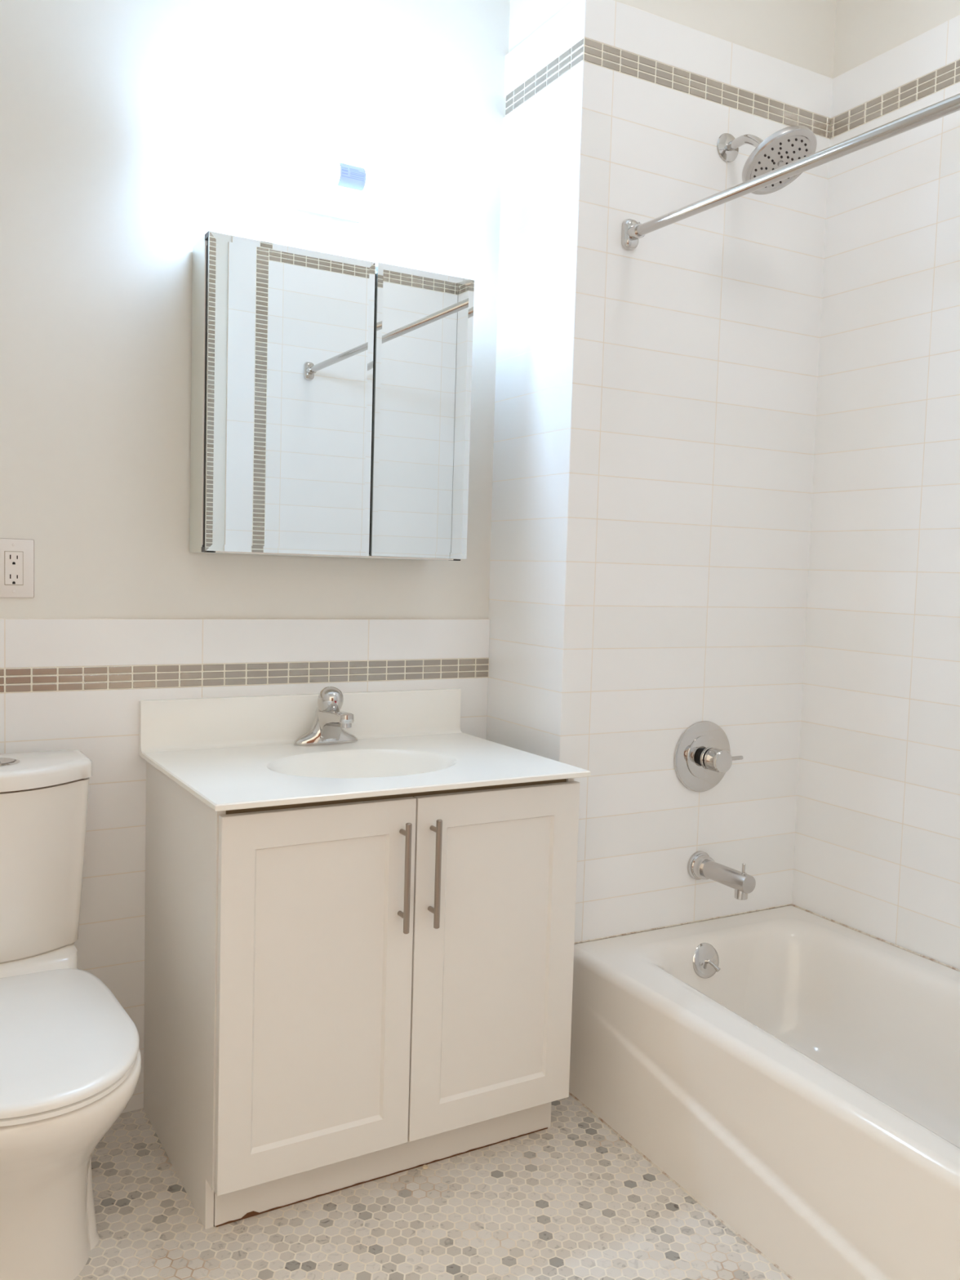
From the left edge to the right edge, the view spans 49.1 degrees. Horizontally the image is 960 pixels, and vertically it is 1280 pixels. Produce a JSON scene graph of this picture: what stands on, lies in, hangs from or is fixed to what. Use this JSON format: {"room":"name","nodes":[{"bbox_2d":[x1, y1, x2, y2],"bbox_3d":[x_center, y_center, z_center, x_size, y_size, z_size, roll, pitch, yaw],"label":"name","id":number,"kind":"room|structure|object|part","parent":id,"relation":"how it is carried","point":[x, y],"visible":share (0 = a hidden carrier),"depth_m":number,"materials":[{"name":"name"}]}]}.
{"room":"bathroom","nodes":[
{"label":"bathroom","id":0,"kind":"room"},
{"bbox_2d":[0,0,510,1113],"bbox_3d":[-0.737,-0.429,2.362,1.770,3.000,0.121,-1,4,-31],"label":"wall","id":1,"kind":"structure","parent":0,"point":[108,188],"depth_m":2.33,"materials":[{"name":"paint"}]},
{"bbox_2d":[0,537,34,598],"bbox_3d":[-0.971,-0.149,2.186,0.079,0.123,0.006,-1,5,-31],"label":"wall outlet","id":2,"kind":"object","parent":1,"relation":"attached to","point":[16,555],"visible":1,"depth_m":2.19,"materials":[{"name":"white plastic"}]},
{"bbox_2d":[4,551,22,584],"bbox_3d":[-0.971,-0.149,2.186,0.034,0.068,0.005,-1,4,-31],"label":"receptacle","id":3,"kind":"object","parent":2,"relation":"attached to","point":[13,560],"depth_m":2.18,"materials":[{"name":"white plastic"}]},
{"bbox_3d":[-0.747,0.589,2.379,1.750,0.967,0.010,-1,4,-31],"label":"tile panel","id":4,"kind":"part","parent":1,"relation":"part of","materials":[{"name":"white tile"}]},
{"bbox_3d":[-0.730,0.004,2.340,1.750,0.103,0.010,-1,4,-31],"label":"tile panel","id":5,"kind":"part","parent":1,"relation":"part of","materials":[{"name":"white tile"}]},
{"bbox_2d":[138,688,462,753],"bbox_3d":[-0.401,0.188,2.525,0.810,0.115,0.034,-1,4,-31],"label":"backsplash","id":6,"kind":"structure","parent":1,"relation":"attached to","point":[211,722],"depth_m":2.47,"materials":[{"name":"stone"}]},
{"bbox_2d":[189,231,474,560],"bbox_3d":[-0.334,-0.533,2.446,0.642,0.676,0.135,-1,4,-30],"label":"medicine cabinet","id":7,"kind":"object","parent":1,"relation":"attached to","point":[331,394],"visible":1,"depth_m":2.36,"materials":[{"name":"silver metal"}]},
{"bbox_3d":[-0.415,-0.527,2.327,0.380,0.668,0.009,-1,4,-30],"label":"mirror door","id":8,"kind":"part","parent":7,"relation":"part of","materials":[{"name":"white metal"}]},
{"bbox_2d":[205,231,375,555],"bbox_3d":[-0.413,-0.527,2.323,0.381,0.668,0.001,-1,4,-30],"label":"mirror","id":9,"kind":"object","parent":7,"relation":"attached to","point":[291,329],"depth_m":2.32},
{"bbox_3d":[-0.135,-0.531,2.489,0.254,0.669,0.009,-1,4,-30],"label":"mirror door","id":10,"kind":"part","parent":7,"relation":"part of","materials":[{"name":"white metal"}]},
{"bbox_2d":[371,262,474,559],"bbox_3d":[-0.133,-0.531,2.486,0.254,0.669,0.002,-1,4,-30],"label":"mirror","id":11,"kind":"object","parent":7,"relation":"on","point":[424,324],"depth_m":2.48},
{"bbox_2d":[204,127,469,222],"bbox_3d":[-0.328,-1.049,2.406,0.616,0.110,0.150,-1,4,-31],"label":"vanity light","id":12,"kind":"object","parent":1,"relation":"attached to","point":[325,187],"visible":1,"depth_m":2.39,"materials":[{"name":"white plastic"}]},
{"bbox_3d":[-0.351,-1.054,2.465,0.170,0.110,0.026,-1,4,-31],"label":"mount plate","id":13,"kind":"part","parent":12,"relation":"part of","materials":[{"name":"white plastic"}]},
{"bbox_2d":[73,1094,791,1279],"bbox_3d":[0.038,1.165,1.812,2.758,0.060,2.108,-1,4,-29],"label":"floor","id":14,"kind":"structure","parent":0,"point":[570,1199],"depth_m":2.01,"materials":[{"name":"tile"}]},
{"bbox_2d":[0,749,141,1279],"bbox_3d":[-0.834,0.679,1.860,0.379,0.852,0.729,-1,4,-31],"label":"toilet","id":15,"kind":"object","parent":14,"relation":"on","point":[70,1056],"visible":1,"depth_m":1.82,"materials":[{"name":"white ceramic"}]},
{"bbox_2d":[0,943,77,977],"bbox_3d":[-0.947,0.660,2.051,0.301,0.068,0.240,-1,4,-31],"label":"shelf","id":16,"kind":"object","parent":15,"relation":"attached to","point":[57,960],"depth_m":2.05,"materials":[{"name":"white ceramic"}]},
{"bbox_3d":[-0.959,0.453,2.068,0.357,0.343,0.204,-1,4,-31],"label":"tank","id":17,"kind":"part","parent":15,"relation":"part of","materials":[{"name":"white ceramic"}]},
{"bbox_3d":[-0.952,0.259,2.052,0.365,0.038,0.218,-1,4,-31],"label":"tank lid","id":18,"kind":"part","parent":15,"relation":"part of","materials":[{"name":"white ceramic"}]},
{"bbox_3d":[-0.784,0.687,1.776,0.365,0.011,0.523,-1,4,-31],"label":"seat","id":19,"kind":"part","parent":15,"relation":"part of","materials":[{"name":"white plastic"}]},
{"bbox_3d":[-0.784,0.670,1.775,0.371,0.021,0.533,-1,4,-31],"label":"lid","id":20,"kind":"part","parent":15,"relation":"part of","materials":[{"name":"white plastic"}]},
{"bbox_3d":[-0.832,0.898,1.861,0.379,0.416,0.677,-1,4,-31],"label":"bowl","id":21,"kind":"part","parent":15,"relation":"part of","materials":[{"name":"white ceramic"}]},
{"bbox_2d":[143,760,579,1229],"bbox_3d":[-0.267,0.685,2.318,0.788,0.812,0.595,-1,4,-31],"label":"vanity cabinet","id":22,"kind":"object","parent":14,"relation":"on","point":[344,993],"visible":0.98,"depth_m":2.07,"materials":[{"name":"white paint"}]},
{"bbox_3d":[-0.613,0.687,2.146,0.016,0.812,0.539,-1,4,-31],"label":"panel","id":23,"kind":"part","parent":22,"relation":"part of","materials":[{"name":"white paint"}]},
{"bbox_3d":[-0.307,0.663,1.998,0.388,0.702,0.018,-1,4,-31],"label":"door","id":24,"kind":"part","parent":22,"relation":"part of","materials":[{"name":"white paint"}]},
{"bbox_2d":[138,688,591,811],"bbox_3d":[-0.261,0.267,2.293,0.813,0.232,0.585,-1,4,-31],"label":"washbasin","id":25,"kind":"object","parent":22,"relation":"in","point":[233,753],"visible":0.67,"depth_m":2.38,"materials":[{"name":"ceramic"}]},
{"bbox_2d":[138,733,591,811],"bbox_3d":[-0.263,0.323,2.296,0.813,0.120,0.584,-1,4,-31],"label":"countertop","id":26,"kind":"structure","parent":25,"relation":"attached to","point":[243,777],"depth_m":2.24,"materials":[{"name":"stone"}]},
{"bbox_2d":[293,686,358,746],"bbox_3d":[-0.362,0.179,2.458,0.145,0.137,0.163,2,4,-2],"label":"sink faucet","id":27,"kind":"object","parent":26,"relation":"on","point":[329,722],"visible":1,"depth_m":2.46,"materials":[{"name":"silver metal"}]},
{"bbox_3d":[-0.352,0.142,2.475,0.060,0.066,0.065,-1,4,-31],"label":"lever","id":28,"kind":"part","parent":27,"relation":"part of","materials":[{"name":"silver metal"}]},
{"bbox_3d":[-0.334,0.205,2.444,0.052,0.086,0.142,-1,4,-31],"label":"spout","id":29,"kind":"part","parent":27,"relation":"part of","materials":[{"name":"silver metal"}]},
{"bbox_3d":[-0.142,0.312,2.098,0.754,0.032,0.018,-1,4,-31],"label":"rail","id":30,"kind":"part","parent":22,"relation":"part of","materials":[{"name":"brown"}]},
{"bbox_3d":[-0.146,0.461,2.045,0.012,0.218,0.036,-1,4,-31],"label":"handle","id":31,"kind":"part","parent":22,"relation":"part of","materials":[{"name":"silver metal"}]},
{"bbox_3d":[-0.089,0.461,2.079,0.012,0.218,0.036,-1,4,-31],"label":"handle","id":32,"kind":"part","parent":22,"relation":"part of","materials":[{"name":"silver metal"}]},
{"bbox_3d":[0.033,0.659,2.199,0.393,0.702,0.018,-1,4,-31],"label":"door","id":33,"kind":"part","parent":22,"relation":"part of","materials":[{"name":"white paint"}]},
{"bbox_3d":[0.049,0.679,2.538,0.016,0.812,0.539,-1,4,-31],"label":"panel","id":34,"kind":"part","parent":22,"relation":"part of","materials":[{"name":"white paint"}]},
{"bbox_2d":[422,1164,427,1169],"bbox_3d":[-0.115,1.102,2.194,0.011,0.007,0.011,2,4,1],"label":"crumb","id":35,"kind":"object","parent":14,"relation":"on","point":[424,1166],"visible":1,"depth_m":2.19,"materials":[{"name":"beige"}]},
{"bbox_2d":[568,903,959,1279],"bbox_3d":[0.892,0.966,2.071,0.771,0.357,1.525,-1,4,-29],"label":"bathtub","id":36,"kind":"object","parent":14,"relation":"on","point":[793,1070],"visible":0.93,"depth_m":2.22,"materials":[{"name":"white ceramic"}]},
{"bbox_3d":[0.559,0.799,2.618,0.087,0.085,0.040,-1,4,-29],"label":"overflow plate","id":37,"kind":"part","parent":36,"relation":"part of","materials":[{"name":"silver metal"}]},
{"bbox_3d":[0.576,0.804,2.594,0.012,0.025,0.040,-2,5,-42],"label":"trip lever","id":38,"kind":"part","parent":36,"relation":"part of","materials":[{"name":"silver metal"}]},
{"bbox_2d":[486,0,836,944],"bbox_3d":[0.447,-0.426,2.837,0.799,3.000,0.451,-1,4,-29],"label":"wall","id":39,"kind":"structure","parent":0,"point":[655,402],"depth_m":2.61,"materials":[{"name":"tile"}]},
{"bbox_3d":[0.112,-0.128,2.635,0.010,2.412,0.380,-1,4,-29],"label":"tile panel","id":40,"kind":"part","parent":39,"relation":"part of","materials":[{"name":"white tile"}]},
{"bbox_3d":[0.150,-1.433,2.546,0.010,0.103,0.380,-1,4,-29],"label":"tile panel","id":41,"kind":"part","parent":39,"relation":"part of","materials":[{"name":"white tile"}]},
{"bbox_2d":[674,720,742,791],"bbox_3d":[0.593,0.303,2.673,0.185,0.185,0.084,-1,4,-29],"label":"shower valve","id":42,"kind":"object","parent":39,"relation":"attached to","point":[703,757],"visible":1,"depth_m":2.68,"materials":[{"name":"silver metal"}]},
{"bbox_3d":[0.603,0.305,2.655,0.058,0.058,0.043,-1,4,-29],"label":"knob","id":43,"kind":"part","parent":42,"relation":"part of","materials":[{"name":"silver metal"}]},
{"bbox_3d":[0.583,-1.423,2.577,0.794,0.103,0.010,-1,4,-29],"label":"tile panel","id":44,"kind":"part","parent":39,"relation":"part of","materials":[{"name":"white tile"}]},
{"bbox_2d":[687,850,755,900],"bbox_3d":[0.613,0.589,2.649,0.075,0.088,0.187,-1,4,-29],"label":"tub spout","id":45,"kind":"object","parent":39,"relation":"attached to","point":[700,865],"visible":1,"depth_m":2.63,"materials":[{"name":"silver metal"}]},
{"bbox_2d":[733,888,747,900],"bbox_3d":[0.645,0.618,2.592,0.032,0.039,0.032,-1,4,-29],"label":"outlet","id":46,"kind":"object","parent":45,"relation":"attached to","point":[740,894],"depth_m":2.58,"materials":[{"name":"silver metal"}]},
{"bbox_2d":[716,124,817,195],"bbox_3d":[0.675,-1.156,2.495,0.182,0.180,0.261,-1,4,-29],"label":"shower","id":47,"kind":"object","parent":39,"relation":"attached to","point":[788,144],"visible":0.84,"depth_m":2.44,"materials":[{"name":"silver metal"}]},
{"bbox_3d":[0.651,-1.190,2.538,0.022,0.075,0.148,-1,4,-29],"label":"arm","id":48,"kind":"part","parent":47,"relation":"part of","materials":[{"name":"silver metal"}]},
{"bbox_2d":[621,93,959,250],"bbox_3d":[0.711,-0.882,1.812,0.044,0.109,1.526,0,4,-28],"label":"shower curtain rod","id":49,"kind":"object","parent":39,"relation":"attached to","point":[633,230],"visible":1,"depth_m":2.00,"materials":[{"name":"silver metal"}]},
{"bbox_2d":[627,222,644,239],"bbox_3d":[0.365,-0.954,2.455,0.034,0.034,0.035,-1,4,-29],"label":"socket","id":50,"kind":"object","parent":49,"relation":"attached to","point":[634,233],"depth_m":2.44,"materials":[{"name":"silver metal"}]},
{"bbox_2d":[791,0,959,969],"bbox_3d":[1.235,-0.370,2.349,0.121,3.000,2.075,-1,4,-29],"label":"wall","id":51,"kind":"structure","parent":0,"point":[877,846],"depth_m":2.62,"materials":[{"name":"tile"}]},
{"bbox_3d":[1.300,-1.370,2.104,0.010,0.103,1.531,-1,4,-29],"label":"tile panel","id":52,"kind":"part","parent":51,"relation":"part of","materials":[{"name":"white tile"}]}
]}

